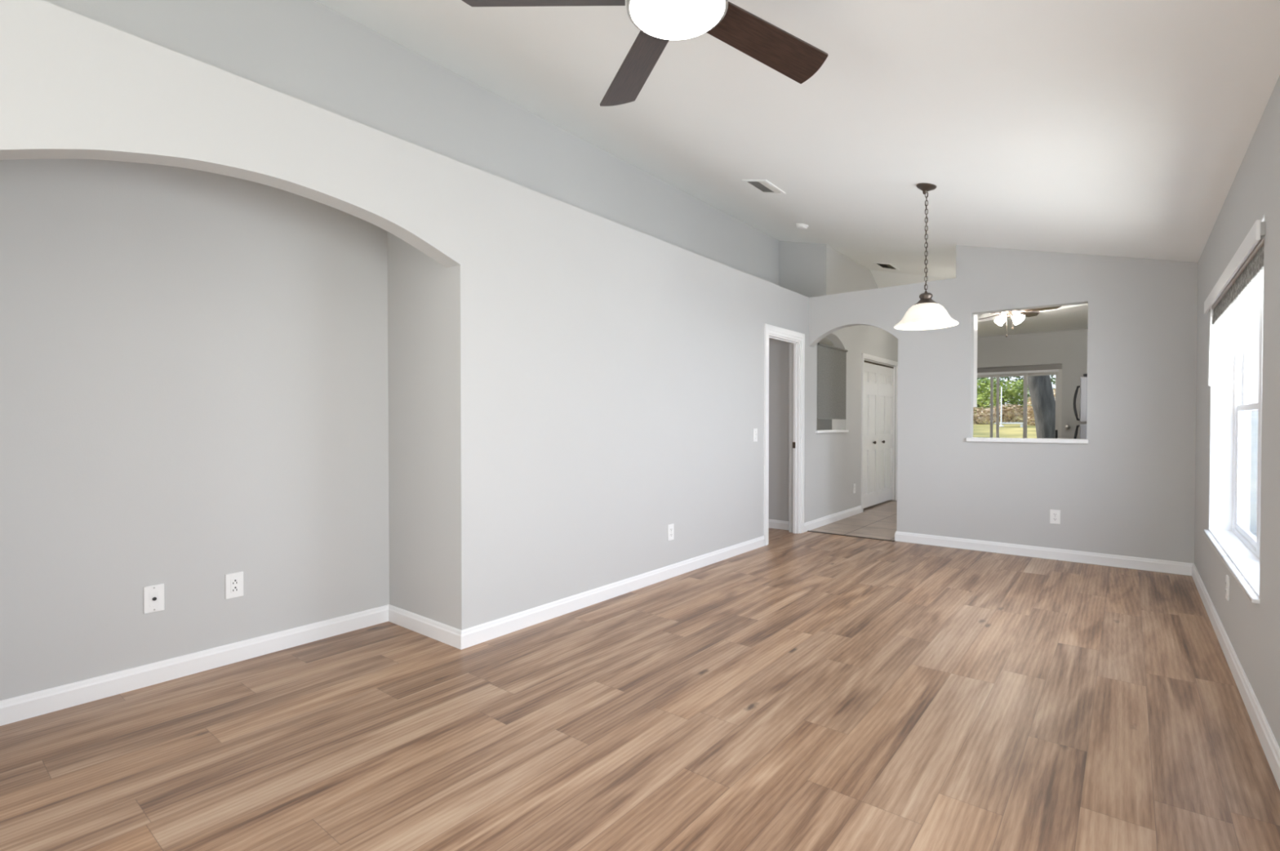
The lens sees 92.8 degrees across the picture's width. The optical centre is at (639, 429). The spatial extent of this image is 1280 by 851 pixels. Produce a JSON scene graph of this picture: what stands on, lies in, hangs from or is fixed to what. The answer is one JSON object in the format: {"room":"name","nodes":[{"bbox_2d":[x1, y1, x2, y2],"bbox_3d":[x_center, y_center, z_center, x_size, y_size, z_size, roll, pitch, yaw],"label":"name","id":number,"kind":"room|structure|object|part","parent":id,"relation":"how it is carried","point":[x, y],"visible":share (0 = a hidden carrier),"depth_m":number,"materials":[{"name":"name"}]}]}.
{"room":"empty living room","nodes":[
{"label":"empty living room","id":0,"kind":"room"},
{"bbox_2d":[43,0,778,285],"bbox_3d":[-1.264,-1.758,3.597,0.100,0.897,9.310,1,1,39],"label":"wall","id":1,"kind":"structure","parent":0,"point":[308,51],"depth_m":3.49,"materials":[{"name":"grey paint"}]},
{"bbox_2d":[0,0,897,630],"bbox_3d":[0.334,-0.494,4.710,0.115,3.161,13.020,1,1,39],"label":"wall","id":2,"kind":"structure","parent":0,"point":[606,377],"depth_m":3.46,"materials":[{"name":"grey paint"}]},
{"bbox_2d":[0,159,448,700],"bbox_3d":[-1.811,-0.086,2.678,0.686,2.400,1.958,1,1,39],"label":"wall niche","id":3,"kind":"object","parent":2,"relation":"in","point":[205,376],"visible":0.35,"depth_m":2.80,"materials":[{"name":"grey paint"}]},
{"bbox_2d":[143,583,164,613],"bbox_3d":[-2.126,0.740,2.670,0.019,0.117,0.072,1,1,39],"label":"cable plate","id":4,"kind":"object","parent":3,"relation":"attached to","point":[153,595],"visible":1,"depth_m":2.67,"materials":[{"name":"white plastic"}]},
{"bbox_2d":[225,571,243,599],"bbox_3d":[-1.936,0.743,2.913,0.010,0.118,0.075,1,1,39],"label":"power outlet","id":5,"kind":"object","parent":3,"relation":"attached to","point":[233,581],"visible":1,"depth_m":2.91,"materials":[{"name":"white plastic"}]},
{"bbox_2d":[231,577,239,592],"bbox_3d":[-1.934,0.743,2.911,0.003,0.066,0.033,1,1,39],"label":"receptacle","id":6,"kind":"object","parent":5,"relation":"attached to","point":[234,581],"depth_m":2.91,"materials":[{"name":"white plastic"}]},
{"bbox_2d":[0,535,764,725],"bbox_3d":[-0.698,1.052,3.899,0.715,0.092,5.031,1,1,39],"label":"baseboard","id":7,"kind":"structure","parent":2,"relation":"attached to","point":[15,708],"depth_m":3.13,"materials":[{"name":"white paint"}]},
{"bbox_2d":[667,523,674,540],"bbox_3d":[0.229,0.755,4.495,0.010,0.117,0.072,1,1,39],"label":"power outlet","id":8,"kind":"object","parent":2,"relation":"attached to","point":[670,526],"visible":1,"depth_m":4.49,"materials":[{"name":"white plastic"}]},
{"bbox_2d":[753,428,757,441],"bbox_3d":[1.044,0.049,5.498,0.017,0.117,0.072,1,1,39],"label":"light switch","id":9,"kind":"object","parent":2,"relation":"attached to","point":[755,430],"visible":1,"depth_m":5.50,"materials":[{"name":"white plastic"}]},
{"bbox_2d":[763,323,804,545],"bbox_3d":[1.397,0.044,5.990,0.085,2.050,0.866,1,1,39],"label":"door frame","id":10,"kind":"structure","parent":2,"relation":"in","point":[771,331],"depth_m":6.25,"materials":[{"name":"white paint"}]},
{"bbox_2d":[815,429,848,433],"bbox_3d":[2.136,0.021,6.964,0.168,0.026,0.920,1,1,39],"label":"sill","id":11,"kind":"structure","parent":2,"relation":"attached to","point":[832,430],"depth_m":6.87,"materials":[{"name":"white paint"}]},
{"bbox_2d":[817,342,848,418],"bbox_3d":[2.190,-0.530,6.913,0.024,0.821,0.856,1,1,39],"label":"roller shade","id":12,"kind":"object","parent":2,"relation":"attached to","point":[831,360],"visible":1,"depth_m":6.89,"materials":[{"name":"grey fabric"}]},
{"bbox_2d":[804,505,862,532],"bbox_3d":[2.246,1.009,7.015,0.014,0.092,1.750,1,1,39],"label":"baseboard","id":13,"kind":"structure","parent":2,"relation":"attached to","point":[823,521],"depth_m":6.91,"materials":[{"name":"white paint"}]},
{"bbox_2d":[853,483,855,493],"bbox_3d":[2.640,0.724,7.505,0.010,0.117,0.072,1,1,39],"label":"power outlet","id":14,"kind":"object","parent":2,"relation":"attached to","point":[854,484],"visible":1,"depth_m":7.49,"materials":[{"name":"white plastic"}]},
{"bbox_2d":[0,531,1279,850],"bbox_3d":[-0.026,1.119,2.333,3.723,0.001,8.585,1,1,39],"label":"floor","id":15,"kind":"structure","parent":0,"point":[806,691],"depth_m":2.28,"materials":[{"name":"brown wood"}]},
{"bbox_2d":[768,527,788,537],"bbox_3d":[-0.524,1.075,5.559,2.250,0.001,4.040,1,1,39],"label":"floor","id":16,"kind":"structure","parent":0,"point":[772,532],"depth_m":6.34,"materials":[{"name":"brown wood"}]},
{"bbox_2d":[315,0,1279,337],"bbox_3d":[1.286,-1.728,3.829,3.632,1.036,13.220,1,1,39],"label":"ceiling","id":17,"kind":"structure","parent":0,"point":[1122,128],"depth_m":3.07,"materials":[{"name":"white paint"}]},
{"bbox_2d":[462,0,827,106],"bbox_3d":[0.148,-1.402,1.798,1.234,0.371,1.257,1,1,39],"label":"ceiling fan","id":18,"kind":"object","parent":17,"relation":"hanging from","point":[659,22],"visible":1,"depth_m":1.97,"materials":[{"name":"brown wood"}]},
{"bbox_3d":[-0.294,-1.286,1.808,0.500,0.008,0.140,0,14,0],"label":"blade","id":19,"kind":"part","parent":18,"relation":"part of","materials":[{"name":"brown wood"}]},
{"bbox_3d":[-0.017,-1.292,2.194,0.140,0.008,0.500,-14,5,-18],"label":"blade","id":20,"kind":"part","parent":18,"relation":"part of","materials":[{"name":"brown wood"}]},
{"bbox_3d":[0.110,-1.234,1.810,0.282,0.034,0.282,1,1,39],"label":"lamp shade","id":21,"kind":"part","parent":18,"relation":"part of","materials":[{"name":"white glass"}]},
{"bbox_3d":[0.437,-1.290,2.050,0.500,0.008,0.140,-1,-12,-36],"label":"blade","id":22,"kind":"part","parent":18,"relation":"part of","materials":[{"name":"brown wood"}]},
{"bbox_2d":[742,179,786,193],"bbox_3d":[0.988,-1.932,4.853,0.211,0.062,0.342,1,1,39],"label":"ceiling vent","id":23,"kind":"object","parent":17,"relation":"in","point":[763,186],"visible":1,"depth_m":4.84,"materials":[{"name":"white metal"}]},
{"bbox_2d":[795,222,808,229],"bbox_3d":[1.595,-1.999,5.999,0.124,0.065,0.124,-1,1,-43],"label":"smoke detector","id":24,"kind":"object","parent":17,"relation":"attached to","point":[801,226],"visible":1,"depth_m":5.96,"materials":[{"name":"white plastic"}]},
{"bbox_2d":[872,262,898,269],"bbox_3d":[2.963,-1.968,7.338,0.211,0.062,0.332,1,1,39],"label":"ceiling vent","id":25,"kind":"object","parent":17,"relation":"in","point":[884,265],"visible":1,"depth_m":7.32,"materials":[{"name":"white metal"}]},
{"bbox_2d":[893,182,958,329],"bbox_3d":[1.889,-1.156,4.026,0.388,0.940,0.388,1,1,39],"label":"pendant lamp","id":26,"kind":"object","parent":17,"relation":"hanging from","point":[926,313],"visible":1,"depth_m":3.99,"materials":[{"name":"white glass"}]},
{"bbox_3d":[1.889,-0.757,4.031,0.388,0.143,0.388,1,1,39],"label":"lamp shade","id":27,"kind":"part","parent":26,"relation":"part of","materials":[{"name":"white glass"}]},
{"bbox_3d":[1.889,-1.230,4.025,0.016,0.672,0.016,0,1,-26],"label":"chain","id":28,"kind":"part","parent":26,"relation":"part of","materials":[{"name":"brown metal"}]},
{"bbox_2d":[978,306,1061,337],"bbox_3d":[4.224,-1.349,6.925,0.937,0.579,0.942,1,1,39],"label":"ceiling fan","id":29,"kind":"object","parent":17,"relation":"hanging from","point":[1017,317],"visible":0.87,"depth_m":6.92,"materials":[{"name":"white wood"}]},
{"bbox_3d":[4.100,-1.256,6.922,0.100,0.107,0.108,1,1,39],"label":"lamp shade","id":30,"kind":"part","parent":29,"relation":"part of","materials":[{"name":"white glass"}]},
{"bbox_3d":[4.331,-1.257,6.996,0.100,0.107,0.108,1,1,39],"label":"lamp shade","id":31,"kind":"part","parent":29,"relation":"part of","materials":[{"name":"white glass"}]},
{"bbox_3d":[4.253,-1.255,6.844,0.108,0.107,0.100,1,1,39],"label":"lamp shade","id":32,"kind":"part","parent":29,"relation":"part of","materials":[{"name":"white glass"}]},
{"bbox_3d":[4.514,-1.341,7.100,0.340,0.007,0.124,0,-11,-25],"label":"blade","id":33,"kind":"part","parent":29,"relation":"part of","materials":[{"name":"brown wood"}]},
{"bbox_3d":[4.443,-1.336,6.718,0.124,0.007,0.340,16,-10,-42],"label":"blade","id":34,"kind":"part","parent":29,"relation":"part of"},
{"bbox_2d":[778,240,816,297],"bbox_3d":[1.792,-1.818,7.048,0.555,0.923,0.100,1,1,39],"label":"wall","id":35,"kind":"structure","parent":0,"point":[797,260],"depth_m":6.97,"materials":[{"name":"grey paint"}]},
{"bbox_2d":[768,337,831,520],"bbox_3d":[1.002,-0.162,7.524,2.355,2.420,9.100,1,1,39],"label":"wall","id":36,"kind":"structure","parent":0,"point":[779,350],"depth_m":6.53,"materials":[{"name":"grey paint"}]},
{"bbox_2d":[768,519,788,529],"bbox_3d":[0.734,1.008,7.130,2.250,0.092,0.014,1,1,39],"label":"baseboard","id":37,"kind":"structure","parent":36,"relation":"attached to","point":[772,523],"depth_m":6.52,"materials":[{"name":"white paint"}]},
{"bbox_2d":[831,352,897,512],"bbox_3d":[3.121,0.033,8.410,0.419,2.012,1.532,1,1,39],"label":"door","id":38,"kind":"structure","parent":36,"relation":"in","point":[877,379],"depth_m":8.30,"materials":[{"name":"white paint"}]},
{"bbox_3d":[3.276,0.033,8.285,0.020,2.010,1.532,1,1,39],"label":"casing","id":39,"kind":"part","parent":38,"relation":"part of","materials":[{"name":"white paint"}]},
{"bbox_2d":[817,336,834,346],"bbox_3d":[2.707,-1.429,8.832,1.360,0.080,5.000,1,1,39],"label":"ceiling","id":40,"kind":"structure","parent":0,"point":[825,340],"depth_m":9.73,"materials":[{"name":"white paint"}]},
{"bbox_2d":[809,499,1191,576],"bbox_3d":[3.932,1.071,7.811,4.392,0.048,4.915,1,1,39],"label":"floor","id":41,"kind":"structure","parent":0,"point":[880,522],"depth_m":6.75,"materials":[{"name":"ceramic"}]},
{"bbox_2d":[1073,373,1087,439],"bbox_3d":[5.563,0.209,7.053,0.874,1.695,0.760,1,1,39],"label":"refrigerator","id":42,"kind":"object","parent":41,"relation":"on","point":[1083,380],"visible":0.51,"depth_m":6.97,"materials":[{"name":"silver metal"}]},
{"bbox_3d":[5.043,0.230,7.048,0.069,0.575,0.026,1,1,39],"label":"handle","id":43,"kind":"part","parent":42,"relation":"part of","materials":[{"name":"black plastic"}]},
{"bbox_3d":[5.043,-0.305,7.040,0.069,0.405,0.026,1,1,39],"label":"handle","id":44,"kind":"part","parent":42,"relation":"part of","materials":[{"name":"black plastic"}]},
{"bbox_3d":[5.299,0.459,7.268,0.068,1.065,0.754,1,1,39],"label":"door","id":45,"kind":"part","parent":42,"relation":"part of","materials":[{"name":"silver metal"}]},
{"bbox_3d":[5.299,-0.348,7.257,0.068,0.520,0.754,1,1,39],"label":"door","id":46,"kind":"part","parent":42,"relation":"part of","materials":[{"name":"silver metal"}]},
{"bbox_2d":[808,244,1197,563],"bbox_3d":[2.991,-0.299,5.521,3.022,2.749,0.115,1,1,39],"label":"wall","id":47,"kind":"structure","parent":0,"point":[1130,490],"depth_m":5.05,"materials":[{"name":"grey paint"}]},
{"bbox_2d":[807,529,895,541],"bbox_3d":[2.097,1.064,6.129,0.890,0.006,0.034,1,1,39],"label":"trim","id":48,"kind":"structure","parent":47,"relation":"attached to","point":[808,530],"depth_m":6.09,"materials":[{"name":"brown metal"}]},
{"bbox_2d":[973,314,977,407],"bbox_3d":[2.893,-0.667,5.887,0.600,0.905,0.338,1,1,39],"label":"upper cabinet","id":49,"kind":"object","parent":47,"relation":"attached to","point":[975,386],"visible":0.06,"depth_m":5.73,"materials":[{"name":"white paint"}]},
{"bbox_2d":[966,437,1088,443],"bbox_3d":[3.326,0.092,5.262,0.885,0.034,0.180,1,1,39],"label":"sill","id":50,"kind":"structure","parent":47,"relation":"attached to","point":[968,439],"depth_m":5.17,"materials":[{"name":"white paint"}]},
{"bbox_2d":[894,530,1193,575],"bbox_3d":[3.330,1.033,5.259,2.142,0.092,0.129,1,1,39],"label":"baseboard","id":51,"kind":"structure","parent":47,"relation":"attached to","point":[1114,560],"depth_m":5.09,"materials":[{"name":"white paint"}]},
{"bbox_2d":[1049,509,1060,524],"bbox_3d":[3.459,0.726,5.081,0.072,0.117,0.010,1,1,39],"label":"power outlet","id":52,"kind":"object","parent":47,"relation":"attached to","point":[1055,514],"visible":1,"depth_m":5.08,"materials":[{"name":"white plastic"}]},
{"bbox_2d":[977,328,1087,438],"bbox_3d":[5.628,-0.185,8.911,3.142,2.430,0.150,1,1,39],"label":"wall","id":53,"kind":"structure","parent":0,"point":[1067,348],"depth_m":8.62,"materials":[{"name":"grey paint"}]},
{"bbox_2d":[977,363,1062,438],"bbox_3d":[5.313,0.044,9.183,1.715,1.963,0.105,1,1,39],"label":"door","id":54,"kind":"structure","parent":53,"relation":"in","point":[1025,371],"depth_m":8.92,"materials":[{"name":"metal"}]},
{"bbox_3d":[5.019,0.059,9.400,0.895,1.844,0.022,1,1,39],"label":"panel","id":55,"kind":"part","parent":54,"relation":"part of","materials":[{"name":"glass"}]},
{"bbox_3d":[5.474,0.064,9.065,0.473,1.844,0.022,1,1,39],"label":"panel","id":56,"kind":"part","parent":54,"relation":"part of","materials":[{"name":"glass"}]},
{"bbox_3d":[5.802,0.067,8.832,0.428,1.844,0.022,1,1,39],"label":"panel","id":57,"kind":"part","parent":54,"relation":"part of","materials":[{"name":"metal"}]},
{"bbox_2d":[1194,75,1279,746],"bbox_3d":[2.845,-0.098,2.781,0.180,2.420,13.140,1,1,39],"label":"wall","id":58,"kind":"structure","parent":0,"point":[1252,629],"depth_m":2.32,"materials":[{"name":"grey paint"}]},
{"bbox_2d":[1225,574,1229,600],"bbox_3d":[2.896,0.779,3.008,0.010,0.117,0.072,1,1,39],"label":"power outlet","id":59,"kind":"object","parent":58,"relation":"attached to","point":[1227,581],"visible":1,"depth_m":2.99,"materials":[{"name":"white plastic"}]},
{"bbox_2d":[1203,215,1264,603],"bbox_3d":[2.985,-0.086,2.983,0.190,1.468,1.900,1,1,39],"label":"window","id":60,"kind":"structure","parent":58,"relation":"in","point":[1228,532],"depth_m":3.65,"materials":[{"name":"white plastic"}]},
{"bbox_3d":[2.962,0.639,3.011,0.130,0.017,1.900,1,1,39],"label":"sill","id":61,"kind":"part","parent":60,"relation":"part of","materials":[{"name":"white wood"}]},
{"bbox_2d":[1204,219,1265,386],"bbox_3d":[2.967,-0.524,3.052,0.076,0.545,2.015,1,1,39],"label":"window shade","id":62,"kind":"object","parent":60,"relation":"attached to","point":[1246,264],"visible":0.79,"depth_m":2.79,"materials":[{"name":"grey fabric"}]},
{"bbox_3d":[2.944,-0.758,3.068,0.013,0.077,2.015,1,1,39],"label":"cornice","id":63,"kind":"part","parent":62,"relation":"part of","materials":[{"name":"white paint"}]},
{"bbox_3d":[3.323,0.229,3.322,0.022,0.737,0.855,1,1,39],"label":"sash","id":64,"kind":"part","parent":60,"relation":"part of","materials":[{"name":"white plastic"}]},
{"bbox_3d":[3.035,-0.094,2.943,0.063,1.452,1.870,1,1,39],"label":"frame","id":65,"kind":"part","parent":60,"relation":"part of","materials":[{"name":"white plastic"}]},
{"bbox_3d":[3.342,-0.447,3.298,0.022,0.675,0.855,1,1,39],"label":"sash","id":66,"kind":"part","parent":60,"relation":"part of","materials":[{"name":"white plastic"}]},
{"bbox_2d":[1191,563,1279,789],"bbox_3d":[1.429,1.088,1.183,0.014,0.092,8.611,1,1,39],"label":"baseboard","id":67,"kind":"structure","parent":58,"relation":"attached to","point":[1269,744],"depth_m":2.50,"materials":[{"name":"white paint"}]},
{"bbox_2d":[1249,524,1256,537],"bbox_3d":[15.379,1.639,-13.226,39.430,0.380,22.549,1,1,39],"label":"ground","id":68,"kind":"structure","parent":0,"point":[1252,527],"depth_m":7.16,"materials":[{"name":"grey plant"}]},
{"label":"outside","id":69,"kind":"structure","parent":0,"visible":0},
{"bbox_2d":[973,406,1257,524],"bbox_3d":[40.805,-1.102,50.938,120.000,4.128,109.450,1,1,39],"label":"ground","id":70,"kind":"structure","parent":69,"point":[980,430],"depth_m":28.10,"materials":[{"name":"green plant"}]},
{"bbox_2d":[973,406,999,423],"bbox_3d":[22.610,-0.878,40.835,2.658,1.333,1.733,1,1,39],"label":"stone wall","id":71,"kind":"structure","parent":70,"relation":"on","point":[978,420],"depth_m":40.44,"materials":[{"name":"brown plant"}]},
{"bbox_2d":[973,377,1001,417],"bbox_3d":[26.087,-2.360,46.965,3.344,3.328,2.297,1,1,39],"label":"tree","id":72,"kind":"object","parent":70,"relation":"on","point":[983,384],"visible":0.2,"depth_m":46.45,"materials":[{"name":"green plant"}]},
{"bbox_2d":[999,386,1004,426],"bbox_3d":[21.617,-1.370,36.482,0.320,2.406,0.320,1,1,39],"label":"post","id":73,"kind":"object","parent":70,"relation":"on","point":[1001,387],"visible":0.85,"depth_m":36.46,"materials":[{"name":"paint"}]},
{"bbox_2d":[977,378,1031,416],"bbox_3d":[26.001,-2.058,43.235,3.990,3.042,2.478,1,1,39],"label":"tree","id":74,"kind":"object","parent":70,"relation":"on","point":[1012,393],"visible":0.67,"depth_m":42.89,"materials":[{"name":"green plant"}]},
{"bbox_2d":[984,404,1032,422],"bbox_3d":[25.056,-1.009,41.387,3.236,1.475,1.718,1,1,39],"label":"stone wall","id":75,"kind":"structure","parent":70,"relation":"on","point":[1015,413],"depth_m":41.18,"materials":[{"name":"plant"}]},
{"bbox_2d":[994,422,1022,426],"bbox_3d":[21.647,-0.275,35.703,1.500,0.280,0.400,1,1,39],"label":"garden bench","id":76,"kind":"object","parent":70,"relation":"on","point":[1020,423],"visible":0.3,"depth_m":35.44,"materials":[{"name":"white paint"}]},
{"bbox_3d":[21.647,-0.374,35.702,1.500,0.080,0.400,1,1,39],"label":"seat","id":77,"kind":"part","parent":76,"relation":"part of","materials":[{"name":"white paint"}]},
{"bbox_2d":[975,374,1055,415],"bbox_3d":[33.006,-3.365,55.502,9.692,4.334,4.212,1,1,39],"label":"tree","id":78,"kind":"object","parent":70,"relation":"on","point":[1051,376],"visible":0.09,"depth_m":54.85,"materials":[{"name":"green plant"}]},
{"bbox_2d":[1026,396,1035,425],"bbox_3d":[24.145,-1.132,37.026,1.542,2.145,1.656,1,1,39],"label":"stone wall","id":79,"kind":"structure","parent":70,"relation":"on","point":[1029,417],"depth_m":37.07,"materials":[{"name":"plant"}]},
{"bbox_2d":[1027,375,1055,438],"bbox_3d":[8.014,-1.755,12.211,4.226,5.836,2.756,1,1,39],"label":"tree","id":80,"kind":"object","parent":70,"relation":"on","point":[1040,387],"visible":0.02,"depth_m":11.58,"materials":[{"name":"grey plant"}]}
]}

